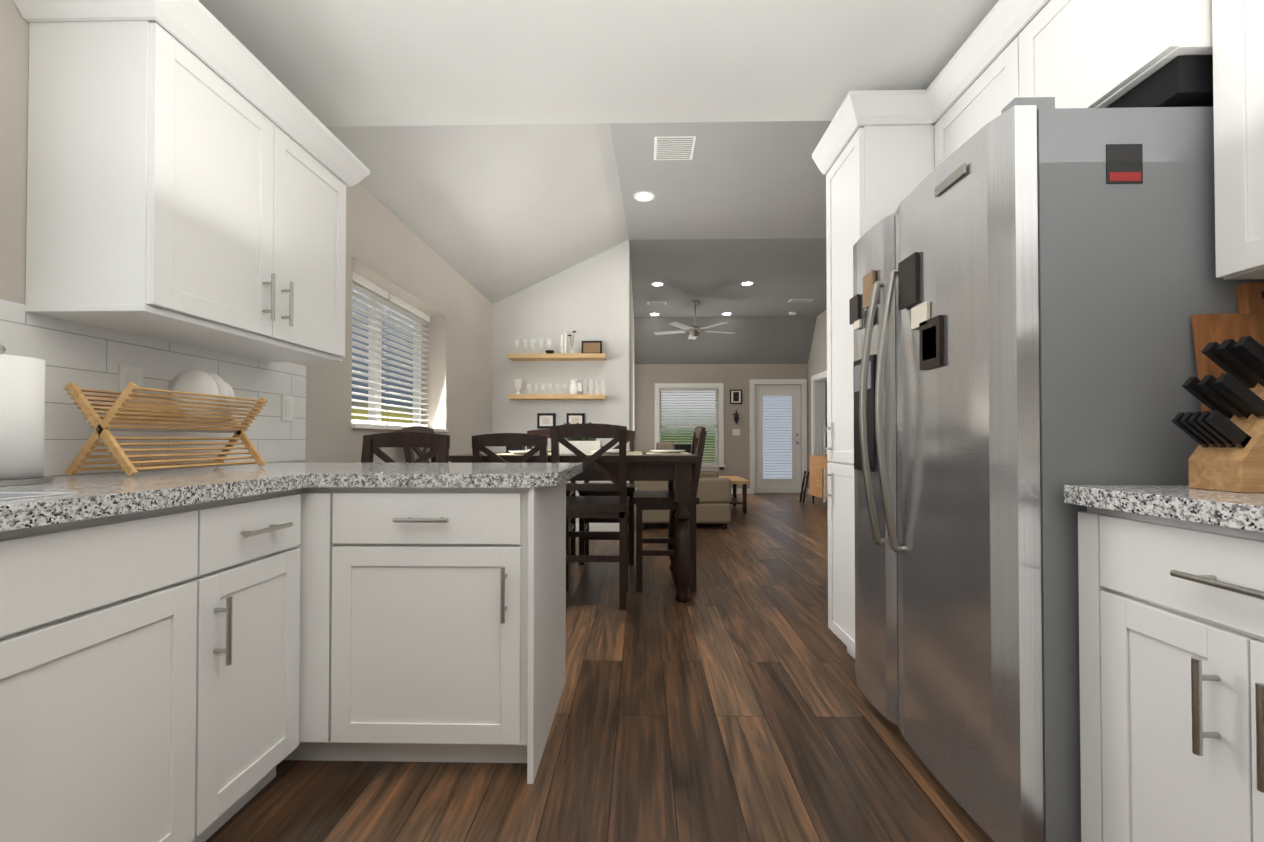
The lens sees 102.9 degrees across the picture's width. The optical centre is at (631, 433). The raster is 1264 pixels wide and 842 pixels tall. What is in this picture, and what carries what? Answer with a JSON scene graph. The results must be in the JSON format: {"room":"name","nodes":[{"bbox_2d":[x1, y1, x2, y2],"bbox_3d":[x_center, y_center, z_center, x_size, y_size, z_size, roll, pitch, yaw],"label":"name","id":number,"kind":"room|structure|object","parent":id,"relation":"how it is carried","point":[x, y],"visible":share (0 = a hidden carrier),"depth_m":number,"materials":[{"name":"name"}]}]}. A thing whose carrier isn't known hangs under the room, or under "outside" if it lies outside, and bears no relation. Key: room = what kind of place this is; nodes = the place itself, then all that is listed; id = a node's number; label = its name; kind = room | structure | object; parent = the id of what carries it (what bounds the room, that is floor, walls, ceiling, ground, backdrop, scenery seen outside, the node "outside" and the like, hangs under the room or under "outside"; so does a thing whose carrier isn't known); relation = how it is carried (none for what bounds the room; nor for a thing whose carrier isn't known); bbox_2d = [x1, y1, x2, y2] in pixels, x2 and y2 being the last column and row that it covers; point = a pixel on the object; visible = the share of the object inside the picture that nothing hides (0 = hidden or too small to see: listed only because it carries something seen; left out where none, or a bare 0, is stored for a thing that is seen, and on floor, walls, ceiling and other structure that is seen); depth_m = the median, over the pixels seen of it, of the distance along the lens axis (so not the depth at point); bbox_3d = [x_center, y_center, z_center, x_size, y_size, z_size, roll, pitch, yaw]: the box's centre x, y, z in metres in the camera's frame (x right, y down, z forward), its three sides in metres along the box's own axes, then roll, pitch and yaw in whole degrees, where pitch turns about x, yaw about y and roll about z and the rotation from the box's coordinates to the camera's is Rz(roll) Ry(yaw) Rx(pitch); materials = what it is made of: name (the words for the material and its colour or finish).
{"room":"kitchen","nodes":[
{"label":"kitchen","id":0,"kind":"room"},
{"bbox_2d":[0,0,492,475],"bbox_3d":[-1.746,-0.224,1.667,0.280,2.520,7.900,0,-1,1],"label":"wall","id":1,"kind":"structure","parent":0,"point":[387,250],"depth_m":3.04,"materials":[{"name":"paint"}]},
{"bbox_2d":[0,299,305,475],"bbox_3d":[-1.631,-0.125,0.179,0.008,0.457,4.530,0,-1,1],"label":"tile backsplash","id":2,"kind":"structure","parent":1,"relation":"attached to","point":[84,356],"depth_m":1.60,"materials":[{"name":"white tile"}]},
{"bbox_2d":[118,365,142,400],"bbox_3d":[-1.595,-0.155,1.604,0.008,0.116,0.072,0,-1,1],"label":"electrical outlet","id":3,"kind":"object","parent":2,"relation":"attached to","point":[128,374],"visible":0.5,"depth_m":1.59,"materials":[{"name":"white plastic"}]},
{"bbox_2d":[281,395,293,420],"bbox_3d":[-1.581,-0.116,2.313,0.008,0.116,0.072,0,-1,1],"label":"electrical outlet","id":4,"kind":"object","parent":2,"relation":"attached to","point":[287,407],"visible":1,"depth_m":2.31,"materials":[{"name":"white plastic"}]},
{"bbox_2d":[13,0,369,361],"bbox_3d":[-1.397,-0.755,1.772,0.409,0.876,1.002,0,-1,1],"label":"upper cabinet","id":5,"kind":"object","parent":1,"relation":"attached to","point":[178,192],"visible":1,"depth_m":1.42,"materials":[{"name":"white wood"}]},
{"bbox_2d":[352,272,429,426],"bbox_3d":[-1.767,-0.517,3.537,0.125,0.950,1.370,0,-1,1],"label":"window blinds","id":6,"kind":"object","parent":1,"relation":"in","point":[378,296],"depth_m":3.55,"materials":[{"name":"white plastic"}]},
{"bbox_2d":[327,123,628,303],"bbox_3d":[-0.812,-1.837,3.904,1.500,0.800,3.230,0,-1,1],"label":"ceiling","id":7,"kind":"structure","parent":0,"point":[492,214],"depth_m":3.66,"materials":[{"name":"white paint"}]},
{"bbox_2d":[492,240,633,523],"bbox_3d":[-0.740,-0.503,7.603,1.500,3.220,4.200,0,-1,1],"label":"wall","id":8,"kind":"structure","parent":0,"point":[590,299],"depth_m":5.51,"materials":[{"name":"paint"}]},
{"bbox_2d":[537,413,554,427],"bbox_3d":[-0.934,-0.136,5.487,0.195,0.165,0.024,0,-1,1],"label":"picture frame","id":9,"kind":"object","parent":8,"relation":"attached to","point":[545,420],"visible":0.88,"depth_m":5.48,"materials":[{"name":"black plastic"}]},
{"bbox_2d":[507,331,605,399],"bbox_3d":[-0.798,-0.732,5.404,1.030,0.736,0.200,0,-1,1],"label":"wall shelves","id":10,"kind":"object","parent":8,"relation":"attached to","point":[591,350],"visible":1,"depth_m":5.36,"materials":[{"name":"brown wood"}]},
{"bbox_2d":[567,413,584,423],"bbox_3d":[-0.614,-0.136,5.481,0.195,0.165,0.024,0,-1,1],"label":"picture frame","id":11,"kind":"object","parent":8,"relation":"attached to","point":[575,418],"visible":0.67,"depth_m":5.47,"materials":[{"name":"black plastic"}]},
{"bbox_2d":[352,370,826,530],"bbox_3d":[0.821,0.001,5.826,5.210,2.170,7.280,0,-1,1],"label":"baseboard","id":12,"kind":"structure","parent":8,"relation":"attached to","point":[818,380],"depth_m":9.41,"materials":[{"name":"white"}]},
{"bbox_2d":[205,493,993,841],"bbox_3d":[0.809,1.110,3.702,5.350,0.100,12.100,0,-1,1],"label":"floor","id":13,"kind":"structure","parent":0,"point":[729,701],"depth_m":1.66,"materials":[{"name":"brown wood"}]},
{"bbox_2d":[0,578,111,841],"bbox_3d":[-1.262,0.652,0.582,0.530,0.742,0.750,0,-1,1],"label":"base cabinet","id":14,"kind":"object","parent":13,"relation":"on","point":[54,635],"depth_m":0.87,"materials":[{"name":"white wood"}]},
{"bbox_2d":[64,482,319,841],"bbox_3d":[-1.260,0.594,1.243,0.703,0.874,0.570,0,-1,1],"label":"base cabinet","id":15,"kind":"object","parent":13,"relation":"on","point":[195,654],"depth_m":1.16,"materials":[{"name":"white wood"}]},
{"bbox_2d":[0,474,311,533],"bbox_3d":[-1.315,0.119,-0.273,0.653,0.040,3.545,0,-1,1],"label":"countertop","id":16,"kind":"structure","parent":15,"relation":"on","point":[86,497],"depth_m":1.02,"materials":[{"name":"grey stone"}]},
{"bbox_2d":[0,345,52,485],"bbox_3d":[-1.436,-0.044,1.139,0.170,0.317,0.170,0,-1,1],"label":"paper towel holder","id":17,"kind":"object","parent":16,"relation":"on","point":[22,399],"visible":1,"depth_m":1.13,"materials":[{"name":"white paper"}]},
{"bbox_2d":[64,369,267,475],"bbox_3d":[-1.434,-0.047,1.599,0.205,0.332,0.486,0,-1,1],"label":"dish rack","id":18,"kind":"object","parent":16,"relation":"on","point":[205,398],"visible":1,"depth_m":1.54,"materials":[{"name":"brown wood"}]},
{"bbox_2d":[361,432,449,462],"bbox_3d":[-1.191,0.518,2.423,0.460,1.054,0.490,0,-1,1],"label":"dining chair","id":19,"kind":"object","parent":13,"relation":"on","point":[439,443],"visible":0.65,"depth_m":2.64,"materials":[{"name":"brown wood"}]},
{"bbox_2d":[401,426,437,462],"bbox_3d":[-1.294,0.504,3.575,0.490,1.110,0.460,0,-1,1],"label":"dining chair","id":20,"kind":"object","parent":13,"relation":"on","point":[409,454],"visible":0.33,"depth_m":3.51,"materials":[{"name":"brown wood"}]},
{"bbox_2d":[352,470,571,783],"bbox_3d":[-0.587,0.601,1.811,0.605,0.874,0.632,0,-1,1],"label":"base cabinet","id":21,"kind":"object","parent":13,"relation":"on","point":[459,596],"depth_m":1.50,"materials":[{"name":"white wood"}]},
{"bbox_2d":[352,470,582,489],"bbox_3d":[-0.911,0.164,1.849,1.378,0.001,0.715,0,-1,1],"label":"countertop","id":22,"kind":"structure","parent":21,"relation":"on","point":[560,481],"depth_m":1.52,"materials":[{"name":"grey stone"}]},
{"bbox_2d":[472,433,547,462],"bbox_3d":[-0.725,0.527,3.224,0.460,1.054,0.490,0,-1,1],"label":"dining chair","id":23,"kind":"object","parent":13,"relation":"on","point":[480,443],"visible":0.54,"depth_m":3.00,"materials":[{"name":"brown wood"}]},
{"bbox_2d":[527,429,576,564],"bbox_3d":[-0.724,0.513,4.314,0.460,1.110,0.490,0,-1,1],"label":"dining chair","id":24,"kind":"object","parent":13,"relation":"on","point":[572,523],"visible":0.23,"depth_m":4.44,"materials":[{"name":"brown wood"}]},
{"bbox_2d":[448,422,698,602],"bbox_3d":[-0.359,0.488,3.557,1.560,1.141,0.930,0,-1,1],"label":"dining table","id":25,"kind":"object","parent":13,"relation":"on","point":[673,468],"visible":0.46,"depth_m":3.15,"materials":[{"name":"brown wood"}]},
{"bbox_2d":[550,423,629,609],"bbox_3d":[-0.251,0.499,3.185,0.460,1.110,0.490,0,-1,1],"label":"dining chair","id":26,"kind":"object","parent":13,"relation":"on","point":[597,506],"visible":0.85,"depth_m":3.00,"materials":[{"name":"brown wood"}]},
{"bbox_2d":[578,430,634,564],"bbox_3d":[-0.204,0.512,4.304,0.460,1.110,0.490,0,-1,1],"label":"dining chair","id":27,"kind":"object","parent":13,"relation":"on","point":[584,541],"visible":0.4,"depth_m":4.08,"materials":[{"name":"brown wood"}]},
{"bbox_2d":[633,426,706,592],"bbox_3d":[0.257,0.504,3.570,0.490,1.110,0.460,0,-1,1],"label":"dining chair","id":28,"kind":"object","parent":13,"relation":"on","point":[652,500],"visible":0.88,"depth_m":3.35,"materials":[{"name":"brown wood"}]},
{"bbox_2d":[674,444,691,452],"bbox_3d":[0.802,0.655,8.734,0.600,0.930,0.650,0,-1,1],"label":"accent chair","id":29,"kind":"object","parent":13,"relation":"on","point":[686,447],"visible":0.02,"depth_m":8.94,"materials":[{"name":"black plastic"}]},
{"bbox_2d":[637,442,730,529],"bbox_3d":[0.593,0.600,6.193,1.060,0.980,1.100,0,-1,1],"label":"sofa","id":30,"kind":"object","parent":13,"relation":"on","point":[713,506],"visible":0.52,"depth_m":5.64,"materials":[{"name":"beige fabric"}]},
{"bbox_2d":[719,476,749,513],"bbox_3d":[1.335,0.878,7.296,0.560,0.450,0.900,0,-1,1],"label":"coffee table","id":31,"kind":"object","parent":13,"relation":"on","point":[735,480],"visible":0.44,"depth_m":6.93,"materials":[{"name":"brown wood"}]},
{"bbox_2d":[799,471,808,502],"bbox_3d":[2.789,0.864,8.154,0.115,0.500,0.172,0,-1,1],"label":"ladder","id":32,"kind":"object","parent":13,"relation":"on","point":[802,488],"visible":1,"depth_m":8.10,"materials":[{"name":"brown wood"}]},
{"bbox_2d":[809,450,830,503],"bbox_3d":[3.017,0.269,7.170,0.430,1.666,1.720,0,-1,1],"label":"console table","id":33,"kind":"object","parent":13,"relation":"on","point":[818,463],"visible":0.17,"depth_m":7.66,"materials":[{"name":"brown wood"}]},
{"bbox_2d":[821,120,931,658],"bbox_3d":[1.295,-0.107,2.232,0.718,2.300,0.380,0,-1,1],"label":"tall cabinet","id":34,"kind":"object","parent":13,"relation":"on","point":[881,164],"depth_m":2.20,"materials":[{"name":"white wood"}]},
{"bbox_2d":[849,97,1263,841],"bbox_3d":[1.212,0.132,1.584,0.841,1.805,0.893,0,-1,1],"label":"fridge","id":35,"kind":"object","parent":13,"relation":"on","point":[1037,283],"visible":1,"depth_m":1.16,"materials":[{"name":"grey metal"}]},
{"bbox_2d":[1078,508,1263,841],"bbox_3d":[1.307,0.588,0.793,0.638,0.874,0.639,0,-1,1],"label":"base cabinet","id":36,"kind":"object","parent":13,"relation":"on","point":[1170,578],"depth_m":0.93,"materials":[{"name":"white wood"}]},
{"bbox_2d":[1064,485,1263,535],"bbox_3d":[1.267,0.116,-0.489,0.668,0.040,3.215,0,-1,1],"label":"countertop","id":37,"kind":"structure","parent":36,"relation":"on","point":[1234,511],"depth_m":0.91,"materials":[{"name":"grey stone"}]},
{"bbox_2d":[1171,283,1263,492],"bbox_3d":[1.344,-0.112,1.047,0.457,0.450,0.186,0,-1,1],"label":"knife block","id":38,"kind":"object","parent":37,"relation":"on","point":[1224,428],"visible":1,"depth_m":1.01,"materials":[{"name":"brown wood"}]},
{"bbox_2d":[198,0,1049,126],"bbox_3d":[0.736,-1.954,-0.026,5.150,1.060,4.570,0,-1,1],"label":"ceiling","id":39,"kind":"structure","parent":0,"point":[338,63],"depth_m":1.87,"materials":[{"name":"white paint"}]},
{"bbox_2d":[634,364,807,493],"bbox_3d":[1.773,-0.570,9.555,3.450,3.400,0.200,0,-1,1],"label":"wall","id":40,"kind":"structure","parent":0,"point":[647,377],"depth_m":9.46,"materials":[{"name":"paint"}]},
{"bbox_2d":[659,388,717,464],"bbox_3d":[1.073,-0.125,9.546,1.110,1.450,0.135,0,-1,1],"label":"window","id":41,"kind":"structure","parent":40,"relation":"in","point":[715,413],"depth_m":9.51,"materials":[{"name":"white plastic"}]},
{"bbox_2d":[730,389,741,403],"bbox_3d":[1.949,-0.686,9.440,0.225,0.270,0.024,0,-1,1],"label":"picture frame","id":42,"kind":"object","parent":40,"relation":"attached to","point":[735,396],"visible":1,"depth_m":9.43,"materials":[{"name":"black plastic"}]},
{"bbox_2d":[733,410,738,423],"bbox_3d":[1.945,-0.302,9.392,0.100,0.260,0.110,0,-1,1],"label":"wall sconce","id":43,"kind":"object","parent":40,"relation":"attached to","point":[736,417],"visible":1,"depth_m":9.37,"materials":[{"name":"black plastic"}]},
{"bbox_2d":[733,429,739,434],"bbox_3d":[1.956,-0.021,9.441,0.140,0.120,0.006,0,-1,1],"label":"light switch","id":44,"kind":"object","parent":40,"relation":"attached to","point":[736,431],"visible":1,"depth_m":9.44,"materials":[{"name":"white plastic"}]},
{"bbox_2d":[755,385,800,492],"bbox_3d":[2.737,0.100,9.486,0.880,2.040,0.095,0,-1,1],"label":"door","id":45,"kind":"structure","parent":40,"relation":"attached to","point":[777,438],"depth_m":9.48,"materials":[{"name":"white"}]},
{"bbox_2d":[629,238,826,363],"bbox_3d":[1.708,-1.745,7.480,3.500,0.900,4.020,0,-1,1],"label":"ceiling","id":46,"kind":"structure","parent":0,"point":[762,324],"depth_m":7.75,"materials":[{"name":"grey paint"}]},
{"bbox_2d":[647,302,665,304],"bbox_3d":[0.399,-2.081,8.059,0.300,0.011,0.150,0,-1,1],"label":"ceiling vent","id":47,"kind":"object","parent":46,"relation":"in","point":[656,303],"visible":1,"depth_m":8.06,"materials":[{"name":"white metal"}]},
{"bbox_2d":[651,282,663,285],"bbox_3d":[0.359,-2.096,7.080,0.190,0.005,0.190,0,-1,1],"label":"recessed light","id":48,"kind":"object","parent":46,"relation":"in","point":[657,284],"visible":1,"depth_m":7.08,"materials":[{"name":"white"}]},
{"bbox_2d":[654,301,732,339],"bbox_3d":[1.006,-1.812,8.047,1.314,0.548,1.256,0,-1,1],"label":"ceiling fan","id":49,"kind":"object","parent":46,"relation":"hanging from","point":[694,331],"visible":1,"depth_m":7.96,"materials":[{"name":"silver metal"}]},
{"bbox_2d":[740,281,753,285],"bbox_3d":[1.614,-2.096,7.056,0.190,0.005,0.190,0,-1,1],"label":"recessed light","id":50,"kind":"object","parent":46,"relation":"in","point":[748,283],"visible":1,"depth_m":7.04,"materials":[{"name":"white"}]},
{"bbox_2d":[788,299,812,301],"bbox_3d":[2.646,-2.083,7.906,0.350,0.011,0.150,0,-1,1],"label":"ceiling vent","id":51,"kind":"object","parent":46,"relation":"in","point":[800,300],"visible":0.96,"depth_m":7.88,"materials":[{"name":"white metal"}]},
{"bbox_2d":[610,119,939,239],"bbox_3d":[1.597,-2.188,3.861,3.580,0.100,3.230,0,-1,1],"label":"ceiling","id":52,"kind":"structure","parent":0,"point":[751,180],"depth_m":4.27,"materials":[{"name":"white paint"}]},
{"bbox_2d":[634,191,654,201],"bbox_3d":[0.110,-2.127,4.525,0.190,0.005,0.190,0,-1,1],"label":"recessed light","id":53,"kind":"object","parent":52,"relation":"in","point":[644,196],"visible":1,"depth_m":4.52,"materials":[{"name":"white plastic"}]},
{"bbox_2d":[654,135,695,159],"bbox_3d":[0.315,-2.133,3.771,0.300,0.011,0.300,0,-1,1],"label":"ceiling vent","id":54,"kind":"object","parent":52,"relation":"in","point":[673,147],"visible":1,"depth_m":3.75,"materials":[{"name":"white metal"}]},
{"bbox_2d":[808,310,826,488],"bbox_3d":[3.881,-0.562,6.053,1.300,3.500,7.080,0,-1,1],"label":"wall","id":55,"kind":"structure","parent":0,"point":[817,362],"depth_m":9.02,"materials":[{"name":"paint"}]},
{"bbox_2d":[932,0,1211,170],"bbox_3d":[1.432,-1.065,1.591,0.418,0.400,0.915,0,-1,1],"label":"upper cabinet","id":56,"kind":"object","parent":0,"relation":"attached to","point":[1078,53],"depth_m":1.35,"materials":[{"name":"white wood"}]},
{"bbox_2d":[1196,0,1263,279],"bbox_3d":[1.461,-0.810,0.887,0.333,0.928,0.479,0,-1,1],"label":"upper cabinet","id":57,"kind":"object","parent":0,"relation":"attached to","point":[1229,76],"depth_m":1.08,"materials":[{"name":"white wood"}]},
{"label":"outside","id":58,"kind":"structure","parent":0,"visible":0},
{"bbox_2d":[352,289,412,422],"bbox_3d":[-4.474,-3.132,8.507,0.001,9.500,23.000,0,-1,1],"label":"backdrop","id":59,"kind":"structure","parent":58,"point":[365,398],"depth_m":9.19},
{"bbox_2d":[661,391,714,462],"bbox_3d":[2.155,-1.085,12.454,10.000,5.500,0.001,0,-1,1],"label":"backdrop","id":60,"kind":"structure","parent":58,"point":[687,436],"depth_m":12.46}
]}

